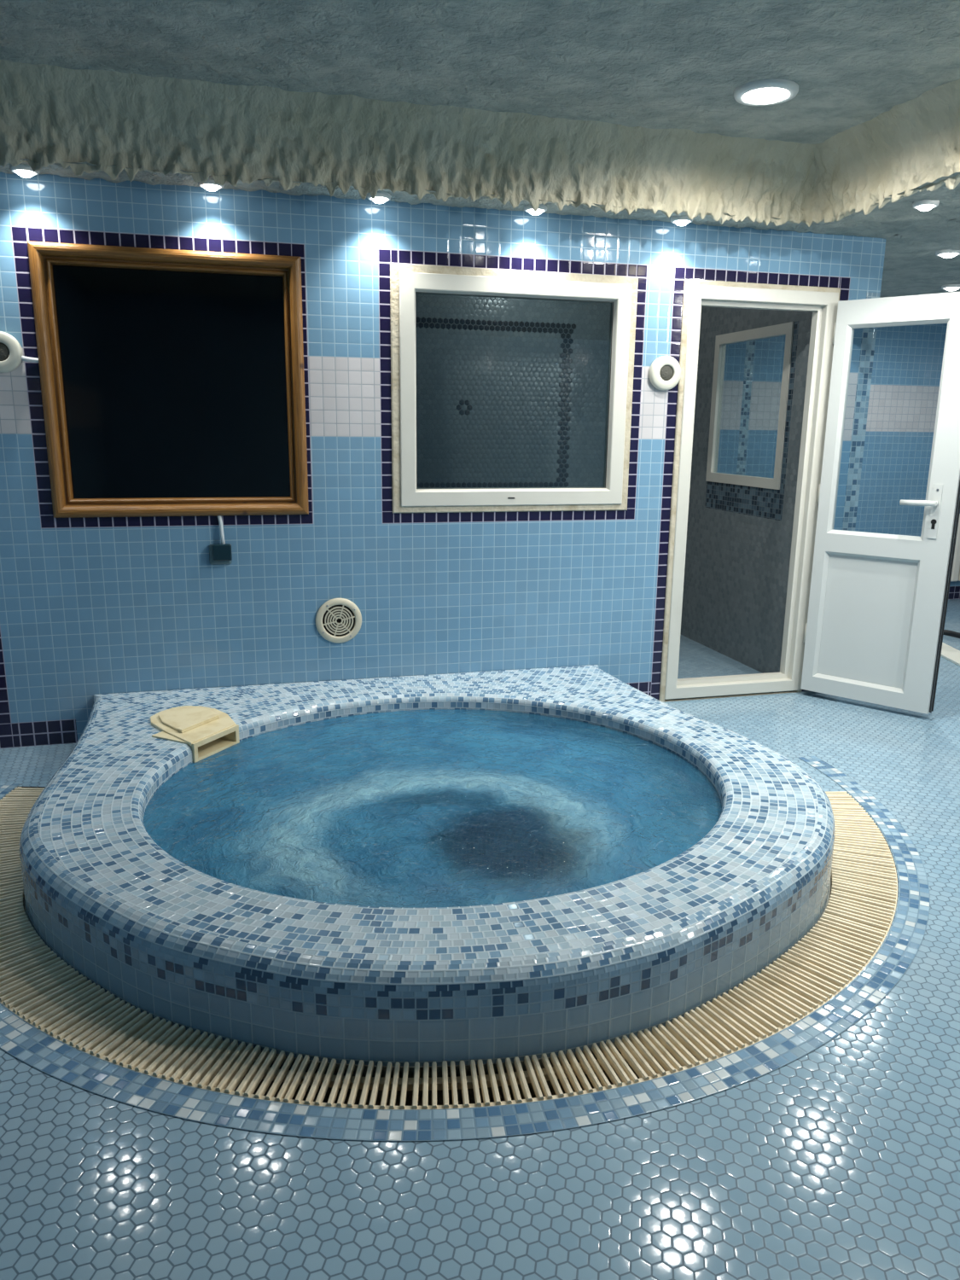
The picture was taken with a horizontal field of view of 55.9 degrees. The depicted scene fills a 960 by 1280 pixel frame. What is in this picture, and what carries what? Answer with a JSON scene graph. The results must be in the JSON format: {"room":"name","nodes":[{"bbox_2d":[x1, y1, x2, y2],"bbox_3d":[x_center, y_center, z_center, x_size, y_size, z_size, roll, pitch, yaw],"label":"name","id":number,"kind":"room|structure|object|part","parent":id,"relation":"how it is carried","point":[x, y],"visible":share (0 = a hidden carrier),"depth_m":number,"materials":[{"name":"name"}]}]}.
{"room":"spa hot tub room","nodes":[
{"label":"spa hot tub room","id":0,"kind":"room"},
{"bbox_2d":[0,171,886,748],"bbox_3d":[-0.404,-0.995,5.071,4.309,2.310,2.112,-3,14,-15],"label":"wall","id":1,"kind":"structure","parent":0,"point":[90,607],"depth_m":4.09,"materials":[{"name":"blue tile"}]},
{"bbox_2d":[0,331,38,372],"bbox_3d":[-1.825,-1.116,3.508,0.219,0.154,0.041,-3,14,-15],"label":"round fixture","id":2,"kind":"object","parent":1,"relation":"attached to","point":[11,354],"visible":1,"depth_m":3.50,"materials":[{"name":"grey plastic"}]},
{"bbox_2d":[26,240,308,517],"bbox_3d":[-1.245,-1.042,3.728,1.026,1.050,0.114,-3,14,-15],"label":"window","id":3,"kind":"structure","parent":1,"relation":"in","point":[172,381],"depth_m":3.73,"materials":[{"name":"brown wood"}]},
{"bbox_2d":[209,515,232,564],"bbox_3d":[-1.113,-0.429,3.868,0.094,0.218,0.041,-3,14,-15],"label":"control box","id":4,"kind":"object","parent":1,"relation":"attached to","point":[219,554],"visible":1,"depth_m":3.87,"materials":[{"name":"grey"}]},
{"bbox_2d":[315,598,361,643],"bbox_3d":[-0.638,-0.087,4.091,0.209,0.209,0.017,-3,14,-15],"label":"air vent","id":5,"kind":"object","parent":1,"relation":"in","point":[338,620],"visible":1,"depth_m":4.09,"materials":[{"name":"beige plastic"}]},
{"bbox_2d":[389,262,638,512],"bbox_3d":[0.160,-1.107,4.079,1.131,1.048,0.057,-3,14,-15],"label":"window","id":6,"kind":"structure","parent":1,"relation":"in","point":[406,280],"depth_m":4.04,"materials":[{"name":"white plastic"}]},
{"bbox_2d":[648,355,680,389],"bbox_3d":[0.863,-1.243,4.212,0.154,0.154,0.041,-3,14,-15],"label":"round fixture","id":7,"kind":"object","parent":1,"relation":"attached to","point":[665,371],"visible":1,"depth_m":4.20,"materials":[{"name":"white plastic"}]},
{"bbox_2d":[705,321,794,489],"bbox_3d":[1.548,-1.333,5.213,0.041,0.869,0.803,-3,14,-15],"label":"window","id":8,"kind":"structure","parent":1,"relation":"in","point":[787,328],"depth_m":5.22,"materials":[{"name":"white plastic"}]},
{"bbox_2d":[658,279,959,714],"bbox_3d":[1.606,-0.666,4.460,1.317,2.053,0.437,3,14,11],"label":"door","id":9,"kind":"structure","parent":1,"relation":"in","point":[864,620],"depth_m":4.41,"materials":[{"name":"white plastic"}]},
{"bbox_3d":[1.326,-0.692,4.518,0.789,1.992,0.084,-3,14,-15],"label":"frame","id":10,"kind":"part","parent":9,"relation":"part of","materials":[{"name":"white plastic"}]},
{"bbox_3d":[1.924,-0.099,4.507,0.429,0.632,0.022,12,17,40],"label":"panel","id":11,"kind":"part","parent":9,"relation":"part of","materials":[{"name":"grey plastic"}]},
{"bbox_3d":[2.035,-0.635,4.193,0.165,0.028,0.048,8,15,29],"label":"handle","id":12,"kind":"part","parent":9,"relation":"part of","materials":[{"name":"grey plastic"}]},
{"bbox_3d":[2.106,-0.594,4.184,0.038,0.247,0.007,12,17,40],"label":"handle plate","id":13,"kind":"part","parent":9,"relation":"part of","materials":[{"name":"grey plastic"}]},
{"bbox_2d":[0,599,959,1279],"bbox_3d":[1.832,0.729,3.228,7.535,0.143,7.502,-3,14,-15],"label":"floor","id":14,"kind":"structure","parent":0,"point":[840,1160],"depth_m":1.70,"materials":[{"name":"tile"}]},
{"bbox_2d":[23,883,830,1105],"bbox_3d":[-0.175,0.824,2.740,2.688,0.126,1.523,1,13,-1],"label":"channel","id":15,"kind":"object","parent":14,"relation":"on","point":[470,1091],"visible":0.17,"depth_m":2.01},
{"bbox_2d":[19,664,835,1071],"bbox_3d":[-0.154,0.891,3.197,2.570,0.918,2.386,-3,14,-15],"label":"tub","id":16,"kind":"object","parent":14,"relation":"on","point":[176,942],"visible":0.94,"depth_m":2.21,"materials":[{"name":"tile"}]},
{"bbox_2d":[150,705,239,762],"bbox_3d":[-1.135,0.350,3.534,0.387,0.096,0.351,7,15,26],"label":"skimmer","id":17,"kind":"object","parent":16,"relation":"attached to","point":[208,731],"visible":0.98,"depth_m":3.47,"materials":[{"name":"beige plastic"}]},
{"bbox_3d":[-1.145,0.305,3.560,0.209,0.009,0.284,-12,19,-44],"label":"lid","id":18,"kind":"part","parent":17,"relation":"part of","materials":[{"name":"beige plastic"}]},
{"bbox_2d":[143,709,721,907],"bbox_3d":[-0.139,0.505,3.104,1.939,0.018,1.787,-3,14,-15],"label":"water","id":19,"kind":"object","parent":16,"relation":"in","point":[426,808],"visible":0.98,"depth_m":2.93,"materials":[{"name":"blue liquid"}]},
{"bbox_2d":[0,786,897,1109],"bbox_3d":[-0.165,0.779,2.665,3.182,0.039,1.673,0,13,-1],"label":"overflow grating","id":20,"kind":"object","parent":14,"relation":"on","point":[37,986],"visible":0.78,"depth_m":2.11,"materials":[{"name":"beige plastic"}]},
{"bbox_3d":[-0.166,0.780,2.710,2.998,0.017,1.576,0,13,-1],"label":"rail","id":21,"kind":"part","parent":20,"relation":"part of","materials":[{"name":"beige plastic"}]},
{"bbox_2d":[0,756,930,1140],"bbox_3d":[-0.025,0.721,2.851,3.356,0.001,2.196,-3,14,-15],"label":"trim","id":22,"kind":"structure","parent":14,"relation":"on","point":[19,1038],"depth_m":1.92,"materials":[{"name":"tile"}]},
{"bbox_2d":[940,642,959,666],"bbox_3d":[2.937,0.132,5.458,0.165,0.016,1.128,1,13,1],"label":"threshold","id":23,"kind":"object","parent":14,"relation":"on","point":[949,653],"visible":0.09,"depth_m":5.61,"materials":[{"name":"white stone"}]},
{"bbox_2d":[943,629,959,638],"bbox_3d":[3.397,0.012,5.941,1.261,0.034,0.202,11,17,38],"label":"hose","id":24,"kind":"object","parent":14,"relation":"on","point":[952,633],"visible":0.34,"depth_m":6.16,"materials":[{"name":"black rubber"}]},
{"bbox_2d":[0,0,959,144],"bbox_3d":[0.397,-1.454,1.059,3.878,0.019,5.148,-3,14,-15],"label":"ceiling","id":25,"kind":"structure","parent":0,"point":[652,64],"depth_m":2.91,"materials":[{"name":"paint"}]},
{"bbox_2d":[733,78,798,105],"bbox_3d":[1.021,-1.948,3.230,0.223,0.042,0.223,-3,14,-15],"label":"recessed light","id":26,"kind":"object","parent":25,"relation":"in","point":[770,91],"visible":1,"depth_m":3.19,"materials":[{"name":"white"}]},
{"bbox_3d":[1.020,-1.940,3.232,0.149,0.025,0.149,-3,14,-15],"label":"bulb","id":27,"kind":"part","parent":26,"relation":"part of","materials":[{"name":"white glass"}]},
{"bbox_2d":[0,158,959,297],"bbox_3d":[1.859,-1.543,2.690,7.535,0.022,7.502,-3,14,-15],"label":"ceiling","id":28,"kind":"structure","parent":0,"point":[911,266],"depth_m":4.00,"materials":[{"name":"paint"}]},
{"bbox_2d":[9,164,39,177],"bbox_3d":[-1.672,-1.724,3.323,0.099,0.042,0.099,-3,14,-15],"label":"recessed light","id":29,"kind":"object","parent":28,"relation":"in","point":[25,171],"visible":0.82,"depth_m":3.30,"materials":[{"name":"white"}]},
{"bbox_3d":[-1.672,-1.716,3.325,0.066,0.025,0.066,-3,14,-15],"label":"bulb","id":30,"kind":"part","parent":29,"relation":"part of","materials":[{"name":"white glass"}]},
{"bbox_2d":[197,178,224,191],"bbox_3d":[-1.037,-1.755,3.489,0.099,0.042,0.099,-3,14,-15],"label":"recessed light","id":31,"kind":"object","parent":28,"relation":"in","point":[210,185],"visible":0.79,"depth_m":3.47,"materials":[{"name":"white"}]},
{"bbox_3d":[-1.038,-1.747,3.491,0.066,0.025,0.066,-3,14,-15],"label":"bulb","id":32,"kind":"part","parent":31,"relation":"part of","materials":[{"name":"white glass"}]},
{"bbox_2d":[366,190,391,203],"bbox_3d":[-0.407,-1.787,3.654,0.099,0.042,0.099,-3,14,-15],"label":"recessed light","id":33,"kind":"object","parent":28,"relation":"in","point":[381,197],"visible":0.79,"depth_m":3.63,"materials":[{"name":"white"}]},
{"bbox_3d":[-0.407,-1.779,3.656,0.066,0.025,0.066,-3,14,-15],"label":"bulb","id":34,"kind":"part","parent":33,"relation":"part of","materials":[{"name":"white glass"}]},
{"bbox_2d":[0,58,959,227],"bbox_3d":[0.443,-1.325,1.191,4.020,0.333,5.217,-3,14,-15],"label":"cove","id":35,"kind":"object","parent":28,"relation":"attached to","point":[49,114],"visible":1,"depth_m":3.48,"materials":[{"name":"paint"}]},
{"bbox_2d":[523,203,546,215],"bbox_3d":[0.235,-1.819,3.821,0.099,0.042,0.099,-3,14,-15],"label":"recessed light","id":36,"kind":"object","parent":28,"relation":"in","point":[542,208],"visible":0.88,"depth_m":3.80,"materials":[{"name":"white"}]},
{"bbox_3d":[0.235,-1.811,3.824,0.066,0.025,0.066,-3,14,-15],"label":"bulb","id":37,"kind":"part","parent":36,"relation":"part of","materials":[{"name":"white glass"}]},
{"bbox_2d":[670,215,693,226],"bbox_3d":[0.891,-1.852,3.993,0.099,0.042,0.099,-3,14,-15],"label":"recessed light","id":38,"kind":"object","parent":28,"relation":"in","point":[680,221],"visible":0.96,"depth_m":3.97,"materials":[{"name":"white"}]},
{"bbox_3d":[0.891,-1.844,3.995,0.066,0.025,0.066,-3,14,-15],"label":"bulb","id":39,"kind":"part","parent":38,"relation":"part of","materials":[{"name":"white glass"}]},
{"bbox_2d":[912,199,939,210],"bbox_3d":[1.808,-1.764,3.670,0.099,0.042,0.099,-3,14,-15],"label":"recessed light","id":40,"kind":"object","parent":28,"relation":"in","point":[924,205],"visible":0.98,"depth_m":3.65,"materials":[{"name":"white"}]},
{"bbox_3d":[1.808,-1.756,3.672,0.066,0.025,0.066,-3,14,-15],"label":"bulb","id":41,"kind":"part","parent":40,"relation":"part of","materials":[{"name":"white glass"}]},
{"bbox_2d":[935,249,959,257],"bbox_3d":[2.415,-1.992,4.660,0.128,0.042,0.128,-3,14,-15],"label":"recessed light","id":42,"kind":"object","parent":28,"relation":"in","point":[945,253],"visible":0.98,"depth_m":4.63,"materials":[{"name":"white"}]},
{"bbox_3d":[2.415,-1.984,4.661,0.085,0.025,0.085,-3,14,-15],"label":"bulb","id":43,"kind":"part","parent":42,"relation":"part of","materials":[{"name":"white glass"}]},
{"bbox_2d":[941,284,959,290],"bbox_3d":[3.004,-2.244,5.755,0.128,0.042,0.128,-3,14,-15],"label":"recessed light","id":44,"kind":"object","parent":28,"relation":"in","point":[948,287],"visible":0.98,"depth_m":5.72,"materials":[{"name":"white"}]},
{"bbox_3d":[3.004,-2.236,5.757,0.085,0.025,0.085,-3,14,-15],"label":"bulb","id":45,"kind":"part","parent":44,"relation":"part of","materials":[{"name":"white glass"}]},
{"bbox_2d":[716,323,959,599],"bbox_3d":[2.887,-1.389,6.999,3.388,2.263,0.001,-3,14,-15],"label":"wall","id":46,"kind":"structure","parent":0,"point":[908,360],"depth_m":6.94,"materials":[{"name":"blue tile"}]},
{"bbox_2d":[950,513,959,581],"bbox_3d":[4.134,-0.767,7.425,0.800,0.546,0.121,-3,14,-15],"label":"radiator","id":47,"kind":"object","parent":46,"relation":"attached to","point":[956,567],"visible":0.33,"depth_m":7.32,"materials":[{"name":"white metal"}]}
]}

